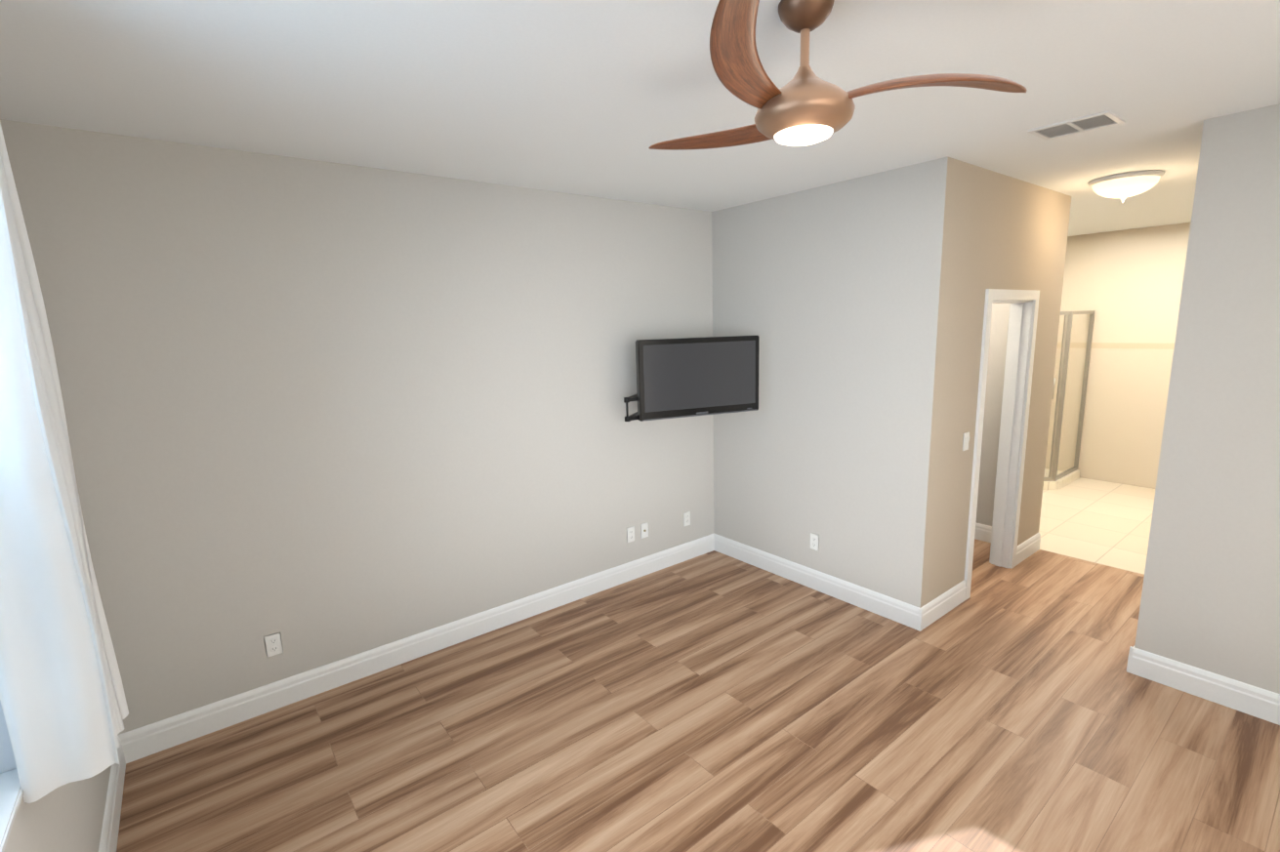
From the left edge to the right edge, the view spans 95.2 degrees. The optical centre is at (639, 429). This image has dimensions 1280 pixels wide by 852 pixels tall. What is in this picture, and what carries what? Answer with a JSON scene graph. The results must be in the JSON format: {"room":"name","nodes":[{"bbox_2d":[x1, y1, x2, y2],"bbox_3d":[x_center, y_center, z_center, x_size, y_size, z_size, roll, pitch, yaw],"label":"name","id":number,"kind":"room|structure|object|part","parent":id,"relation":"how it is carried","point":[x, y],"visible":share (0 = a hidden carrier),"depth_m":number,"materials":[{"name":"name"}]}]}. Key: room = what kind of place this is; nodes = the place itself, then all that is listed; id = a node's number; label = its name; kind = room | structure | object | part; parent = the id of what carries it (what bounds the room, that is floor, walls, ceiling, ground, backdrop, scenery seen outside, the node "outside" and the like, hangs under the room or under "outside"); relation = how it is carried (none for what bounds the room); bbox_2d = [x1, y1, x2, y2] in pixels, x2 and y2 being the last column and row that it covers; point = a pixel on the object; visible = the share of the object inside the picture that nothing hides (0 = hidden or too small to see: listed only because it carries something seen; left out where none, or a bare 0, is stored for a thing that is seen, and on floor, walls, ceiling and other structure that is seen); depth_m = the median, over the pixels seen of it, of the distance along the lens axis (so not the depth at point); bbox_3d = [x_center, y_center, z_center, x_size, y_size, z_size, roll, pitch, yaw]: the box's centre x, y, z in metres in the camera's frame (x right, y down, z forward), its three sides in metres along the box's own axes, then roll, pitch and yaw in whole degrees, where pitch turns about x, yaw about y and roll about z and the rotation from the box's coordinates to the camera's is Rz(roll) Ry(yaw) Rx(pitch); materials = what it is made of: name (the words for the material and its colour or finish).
{"room":"empty bedroom","nodes":[
{"label":"empty bedroom","id":0,"kind":"room"},
{"bbox_2d":[3,765,111,851],"bbox_3d":[-0.671,0.541,0.095,0.200,2.700,6.070,-10,13,-37],"label":"wall","id":1,"kind":"structure","parent":0,"point":[68,817],"depth_m":1.73,"materials":[{"name":"beige paint"}]},
{"bbox_2d":[0,701,16,774],"bbox_3d":[-1.125,0.204,0.627,0.180,1.580,1.700,-10,13,-37],"label":"window","id":2,"kind":"structure","parent":1,"relation":"in","point":[7,761],"depth_m":1.45,"materials":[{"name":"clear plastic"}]},
{"bbox_2d":[0,768,23,851],"bbox_3d":[-1.097,0.970,0.769,0.192,0.020,1.692,-10,13,-37],"label":"window sill","id":3,"kind":"structure","parent":1,"relation":"attached to","point":[11,794],"depth_m":1.36,"materials":[{"name":"white stone"}]},
{"bbox_2d":[0,123,128,803],"bbox_3d":[-0.369,0.654,0.050,0.189,2.415,4.000,-10,13,-37],"label":"curtain","id":4,"kind":"object","parent":1,"relation":"attached to","point":[63,704],"visible":1,"depth_m":1.40,"materials":[{"name":"white fabric"}]},
{"bbox_2d":[98,738,125,851],"bbox_3d":[-0.563,1.782,0.407,0.017,0.140,5.720,-10,13,-37],"label":"baseboard","id":5,"kind":"structure","parent":1,"relation":"attached to","point":[110,825],"depth_m":2.28,"materials":[{"name":"white paint"}]},
{"bbox_2d":[0,119,714,735],"bbox_3d":[-0.188,-0.211,4.173,5.690,2.700,0.150,-10,13,-37],"label":"wall","id":6,"kind":"structure","parent":0,"point":[318,414],"depth_m":3.00,"materials":[{"name":"beige paint"}]},
{"bbox_2d":[263,632,283,658],"bbox_3d":[-1.849,1.086,2.953,0.070,0.115,0.007,-10,13,-37],"label":"electrical outlet","id":7,"kind":"object","parent":6,"relation":"attached to","point":[273,644],"visible":1,"depth_m":2.95,"materials":[{"name":"white plastic"}]},
{"bbox_2d":[117,533,714,763],"bbox_3d":[-0.852,1.185,3.756,3.770,0.140,0.017,-10,13,-37],"label":"baseboard","id":8,"kind":"structure","parent":6,"relation":"attached to","point":[164,734],"depth_m":3.27,"materials":[{"name":"white paint"}]},
{"bbox_2d":[626,526,634,542],"bbox_3d":[-0.066,0.775,4.323,0.070,0.115,0.007,-10,13,-37],"label":"electrical outlet","id":9,"kind":"object","parent":6,"relation":"attached to","point":[630,534],"visible":1,"depth_m":4.32,"materials":[{"name":"white plastic"}]},
{"bbox_2d":[640,522,648,538],"bbox_3d":[0.036,0.758,4.397,0.070,0.115,0.016,-10,13,-37],"label":"outlet","id":10,"kind":"object","parent":6,"relation":"attached to","point":[643,530],"visible":1,"depth_m":4.40,"materials":[{"name":"white plastic"}]},
{"bbox_2d":[683,511,690,527],"bbox_3d":[0.374,0.710,4.663,0.070,0.115,0.007,-10,13,-37],"label":"electrical outlet","id":11,"kind":"object","parent":6,"relation":"attached to","point":[686,518],"visible":1,"depth_m":4.66,"materials":[{"name":"white plastic"}]},
{"bbox_2d":[623,335,759,421],"bbox_3d":[0.275,-0.340,4.021,0.934,0.580,0.628,-10,13,-37],"label":"flat-screen tv","id":12,"kind":"object","parent":6,"relation":"attached to","point":[685,377],"visible":1,"depth_m":3.87,"materials":[{"name":"black plastic"}]},
{"bbox_3d":[0.109,-0.212,4.016,0.634,0.340,0.461,-10,13,-37],"label":"tv mount arm","id":13,"kind":"part","parent":12,"relation":"part of"},
{"bbox_2d":[0,0,1279,236],"bbox_3d":[2.634,-1.402,2.421,8.720,0.100,6.070,-10,13,-37],"label":"ceiling","id":14,"kind":"structure","parent":0,"point":[594,98],"depth_m":2.03,"materials":[{"name":"white paint"}]},
{"bbox_2d":[649,0,1027,150],"bbox_3d":[0.348,-0.978,1.696,1.154,0.342,1.024,-10,13,-37],"label":"ceiling fan","id":15,"kind":"object","parent":14,"relation":"hanging from","point":[805,105],"visible":1,"depth_m":1.50,"materials":[{"name":"brown wood"}]},
{"bbox_2d":[1027,110,1125,140],"bbox_3d":[1.958,-1.364,2.629,0.240,0.009,0.300,-10,13,-37],"label":"ceiling vent","id":16,"kind":"object","parent":14,"relation":"in","point":[1092,122],"visible":1,"depth_m":2.62,"materials":[{"name":"white metal"}]},
{"bbox_2d":[1088,169,1164,203],"bbox_3d":[3.073,-1.520,3.711,0.370,0.152,0.370,-10,13,-37],"label":"light","id":17,"kind":"object","parent":14,"relation":"attached to","point":[1123,186],"visible":1,"depth_m":3.61,"materials":[{"name":"white glass"}]},
{"bbox_2d":[116,538,1279,851],"bbox_3d":[1.605,1.540,2.063,5.890,0.100,6.070,-10,13,-37],"label":"floor","id":18,"kind":"structure","parent":0,"point":[714,701],"depth_m":2.65,"materials":[{"name":"brown wood"}]},
{"bbox_2d":[711,162,924,601],"bbox_3d":[1.133,-0.234,4.082,0.120,2.700,1.620,-10,13,-37],"label":"wall","id":19,"kind":"structure","parent":0,"point":[815,290],"depth_m":3.85,"materials":[{"name":"beige paint"}]},
{"bbox_2d":[810,533,819,550],"bbox_3d":[1.218,0.784,4.090,0.007,0.115,0.070,-10,13,-37],"label":"electrical outlet","id":20,"kind":"object","parent":19,"relation":"attached to","point":[814,538],"visible":1,"depth_m":4.08,"materials":[{"name":"white plastic"}]},
{"bbox_2d":[714,534,922,631],"bbox_3d":[1.159,1.042,4.215,0.017,0.140,1.756,-10,13,-37],"label":"baseboard","id":21,"kind":"structure","parent":19,"relation":"attached to","point":[892,609],"depth_m":4.04,"materials":[{"name":"white paint"}]},
{"bbox_2d":[901,157,1071,608],"bbox_3d":[2.378,-0.247,3.950,1.920,2.700,0.120,-10,13,-37],"label":"wall","id":22,"kind":"structure","parent":0,"point":[983,229],"depth_m":3.52,"materials":[{"name":"beige paint"}]},
{"bbox_2d":[962,431,969,451],"bbox_3d":[2.033,0.073,3.641,0.076,0.115,0.012,-10,13,-37],"label":"light switch","id":23,"kind":"object","parent":22,"relation":"attached to","point":[966,441],"visible":0.98,"depth_m":3.63,"materials":[{"name":"white plastic"}]},
{"bbox_2d":[918,533,1040,630],"bbox_3d":[2.451,1.021,4.120,1.936,0.140,0.017,-10,13,-37],"label":"baseboard","id":24,"kind":"structure","parent":22,"relation":"attached to","point":[941,605],"depth_m":3.78,"materials":[{"name":"white paint"}]},
{"bbox_2d":[964,289,1039,600],"bbox_3d":[2.423,0.077,4.037,0.834,2.027,0.156,-10,13,-37],"label":"door frame","id":25,"kind":"structure","parent":22,"relation":"attached to","point":[1019,354],"depth_m":4.16,"materials":[{"name":"white paint"}]},
{"bbox_2d":[975,303,1010,526],"bbox_3d":[2.547,-0.473,5.170,0.120,2.700,1.620,-10,13,-37],"label":"wall","id":26,"kind":"structure","parent":0,"point":[999,329],"depth_m":4.74,"materials":[{"name":"beige paint"}]},
{"bbox_2d":[974,522,991,542],"bbox_3d":[2.540,0.797,5.345,0.017,0.140,1.590,-10,13,-37],"label":"baseboard","id":27,"kind":"structure","parent":26,"relation":"attached to","point":[983,532],"depth_m":4.90,"materials":[{"name":"white paint"}]},
{"bbox_2d":[1038,477,1155,575],"bbox_3d":[4.288,0.815,5.631,2.830,0.099,3.670,-10,13,-37],"label":"floor","id":28,"kind":"structure","parent":0,"point":[1107,523],"depth_m":5.27,"materials":[{"name":"beige tile"}]},
{"bbox_2d":[1042,310,1095,490],"bbox_3d":[4.128,-0.359,6.582,1.370,1.880,1.160,-10,13,-37],"label":"shower enclosure","id":29,"kind":"object","parent":28,"relation":"on","point":[1054,478],"visible":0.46,"depth_m":6.26,"materials":[{"name":"clear glass"}]},
{"bbox_2d":[1044,222,1190,489],"bbox_3d":[5.311,-0.742,6.201,0.120,2.700,3.670,-10,13,-37],"label":"wall","id":30,"kind":"structure","parent":0,"point":[1126,285],"depth_m":6.28,"materials":[{"name":"paint"}]},
{"bbox_2d":[1056,342,1174,349],"bbox_3d":[5.304,-0.872,6.079,0.004,0.060,3.280,-10,13,-37],"label":"trim","id":31,"kind":"structure","parent":30,"relation":"attached to","point":[1156,346],"depth_m":6.24,"materials":[{"name":"beige"}]},
{"bbox_2d":[1134,103,1279,694],"bbox_3d":[3.602,0.138,1.617,0.120,2.700,3.250,-10,13,-37],"label":"wall","id":32,"kind":"structure","parent":0,"point":[1210,600],"depth_m":2.67,"materials":[{"name":"beige paint"}]},
{"bbox_2d":[1126,646,1279,725],"bbox_3d":[3.519,1.393,1.888,0.017,0.140,3.067,-10,13,-37],"label":"baseboard","id":33,"kind":"structure","parent":32,"relation":"attached to","point":[1248,699],"depth_m":2.82,"materials":[{"name":"white paint"}]}
]}

